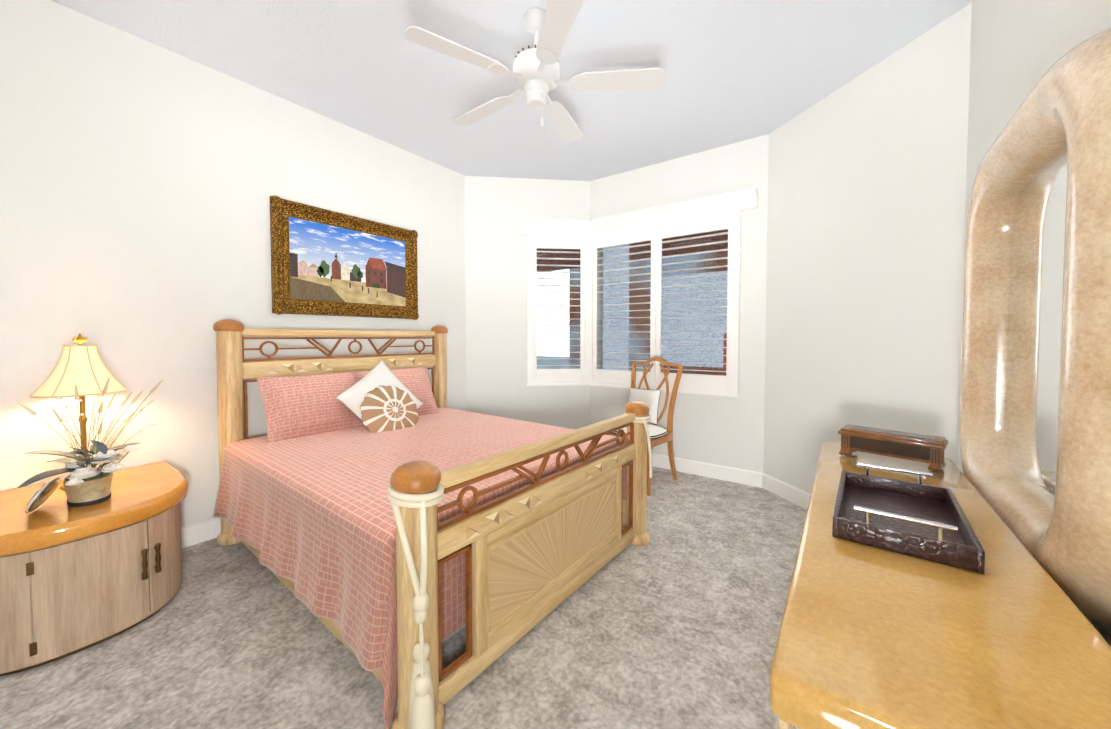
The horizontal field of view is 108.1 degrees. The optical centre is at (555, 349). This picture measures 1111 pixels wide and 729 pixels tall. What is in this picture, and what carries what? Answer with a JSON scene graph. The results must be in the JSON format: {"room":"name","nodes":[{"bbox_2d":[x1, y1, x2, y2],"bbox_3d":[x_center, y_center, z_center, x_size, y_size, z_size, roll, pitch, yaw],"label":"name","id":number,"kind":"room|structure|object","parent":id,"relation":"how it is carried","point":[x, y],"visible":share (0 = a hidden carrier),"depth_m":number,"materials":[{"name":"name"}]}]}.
{"room":"bedroom","nodes":[
{"label":"bedroom","id":0,"kind":"room"},
{"bbox_2d":[0,0,465,526],"bbox_3d":[-2.128,-0.285,2.720,0.160,2.950,3.830,1,2,36],"label":"wall","id":1,"kind":"structure","parent":0,"point":[142,181],"depth_m":2.34,"materials":[{"name":"white paint"}]},
{"bbox_2d":[181,517,220,547],"bbox_3d":[-2.010,1.126,2.776,0.016,0.125,3.670,1,2,36],"label":"baseboard","id":2,"kind":"structure","parent":1,"relation":"attached to","point":[199,532],"depth_m":2.50,"materials":[{"name":"white paint"}]},
{"bbox_2d":[270,196,418,319],"bbox_3d":[-1.609,-0.666,3.234,0.054,0.820,1.166,1,2,36],"label":"framed painting","id":3,"kind":"object","parent":1,"relation":"attached to","point":[326,262],"visible":1,"depth_m":3.14,"materials":[{"name":"gold metal"}]},
{"bbox_2d":[0,466,806,728],"bbox_3d":[-0.248,1.271,2.057,4.020,0.120,4.860,1,2,36],"label":"floor","id":4,"kind":"structure","parent":0,"point":[675,621],"depth_m":1.62,"materials":[{"name":"carpet"}]},
{"bbox_2d":[0,461,187,675],"bbox_3d":[-2.188,0.943,1.832,0.782,0.550,0.784,1,2,36],"label":"nightstand","id":5,"kind":"object","parent":4,"relation":"on","point":[73,580],"visible":1,"depth_m":1.65,"materials":[{"name":"brown wood"}]},
{"bbox_2d":[30,333,127,489],"bbox_3d":[-2.316,0.291,1.972,0.311,0.742,0.311,1,2,36],"label":"table lamp","id":6,"kind":"object","parent":5,"relation":"on","point":[84,369],"visible":0.83,"depth_m":1.92,"materials":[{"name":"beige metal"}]},
{"bbox_2d":[17,378,162,512],"bbox_3d":[-2.030,0.404,1.775,0.441,0.528,0.420,1,2,36],"label":"flower arrangement","id":7,"kind":"object","parent":5,"relation":"on","point":[85,484],"visible":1,"depth_m":1.73,"materials":[{"name":"plant"}]},
{"bbox_2d":[213,319,651,728],"bbox_3d":[-0.733,0.505,2.493,2.227,1.385,1.774,1,2,38],"label":"bed","id":8,"kind":"object","parent":4,"relation":"on","point":[392,523],"visible":1,"depth_m":1.84,"materials":[{"name":"pink fabric"}]},
{"bbox_2d":[360,385,418,432],"bbox_3d":[-1.152,0.442,2.817,0.227,0.378,0.418,1,2,38],"label":"pillow","id":9,"kind":"object","parent":8,"relation":"on","point":[383,408],"depth_m":2.76,"materials":[{"name":"brown fabric"}]},
{"bbox_2d":[606,356,683,495],"bbox_3d":[0.766,0.617,3.563,0.522,1.104,0.553,2,2,44],"label":"chair","id":10,"kind":"object","parent":4,"relation":"on","point":[651,399],"visible":0.62,"depth_m":3.54,"materials":[{"name":"brown wood"}]},
{"bbox_2d":[770,442,1110,728],"bbox_3d":[0.934,0.840,1.094,0.427,0.800,1.557,1,2,36],"label":"dresser","id":11,"kind":"object","parent":4,"relation":"on","point":[872,637],"visible":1,"depth_m":0.64,"materials":[{"name":"brown wood"}]},
{"bbox_2d":[838,424,947,472],"bbox_3d":[1.287,0.370,1.549,0.127,0.108,0.312,-2,2,-42],"label":"box","id":12,"kind":"object","parent":11,"relation":"on","point":[930,449],"visible":1,"depth_m":1.51,"materials":[{"name":"brown wood"}]},
{"bbox_2d":[832,462,984,573],"bbox_3d":[0.882,0.398,1.040,0.250,0.084,0.420,1,2,38],"label":"serving tray","id":13,"kind":"object","parent":11,"relation":"on","point":[919,519],"visible":1,"depth_m":0.98,"materials":[{"name":"wood"}]},
{"bbox_2d":[51,0,971,180],"bbox_3d":[-0.248,-1.798,1.962,4.020,0.120,4.860,1,2,36],"label":"ceiling","id":14,"kind":"structure","parent":0,"point":[735,71],"depth_m":2.45,"materials":[{"name":"white paint"}]},
{"bbox_2d":[405,0,663,142],"bbox_3d":[-0.132,-1.445,2.160,1.238,0.594,1.274,1,2,36],"label":"ceiling fan","id":15,"kind":"object","parent":14,"relation":"hanging from","point":[535,73],"visible":1,"depth_m":2.06,"materials":[{"name":"white"}]},
{"bbox_2d":[465,176,589,428],"bbox_3d":[-0.293,-0.336,4.378,1.324,2.950,0.160,0,2,-6],"label":"wall","id":16,"kind":"structure","parent":0,"point":[496,208],"depth_m":4.27,"materials":[{"name":"white paint"}]},
{"bbox_2d":[519,187,757,397],"bbox_3d":[0.678,-0.471,3.870,2.205,1.738,0.770,1,2,36],"label":"window","id":17,"kind":"structure","parent":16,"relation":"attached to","point":[655,226],"depth_m":3.98,"materials":[{"name":"white paint"}]},
{"bbox_2d":[590,134,768,472],"bbox_3d":[1.114,-0.322,3.936,1.710,2.950,0.160,1,2,36],"label":"wall","id":18,"kind":"structure","parent":0,"point":[722,430],"depth_m":3.59,"materials":[{"name":"white paint"}]},
{"bbox_2d":[652,453,762,487],"bbox_3d":[1.062,1.092,3.908,1.710,0.125,0.016,1,2,36],"label":"baseboard","id":19,"kind":"structure","parent":18,"relation":"attached to","point":[735,475],"depth_m":3.65,"materials":[{"name":"white paint"}]},
{"bbox_2d":[763,3,971,493],"bbox_3d":[2.000,-0.285,2.736,0.160,2.950,1.348,0,2,-14],"label":"wall","id":20,"kind":"structure","parent":0,"point":[867,170],"depth_m":2.52,"materials":[{"name":"white paint"}]},
{"bbox_2d":[762,473,810,509],"bbox_3d":[1.915,1.127,2.758,0.016,0.125,1.348,0,2,-14],"label":"baseboard","id":21,"kind":"structure","parent":20,"relation":"attached to","point":[790,493],"depth_m":3.15,"materials":[{"name":"white paint"}]},
{"bbox_2d":[957,0,1110,645],"bbox_3d":[1.023,-0.216,0.457,0.160,2.950,3.850,1,2,36],"label":"wall","id":22,"kind":"structure","parent":0,"point":[1019,49],"depth_m":1.50,"materials":[{"name":"white paint"}]},
{"bbox_2d":[959,28,1110,625],"bbox_3d":[1.320,-0.051,1.124,0.118,1.300,1.060,1,2,36],"label":"mirror","id":23,"kind":"object","parent":22,"relation":"attached to","point":[1035,419],"visible":0.92,"depth_m":1.05,"materials":[{"name":"stone"}]},
{"label":"outside","id":24,"kind":"structure","parent":0,"visible":0},
{"bbox_2d":[537,229,727,375],"bbox_3d":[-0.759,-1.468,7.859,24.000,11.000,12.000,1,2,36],"label":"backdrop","id":25,"kind":"structure","parent":24,"point":[682,358],"depth_m":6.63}
]}

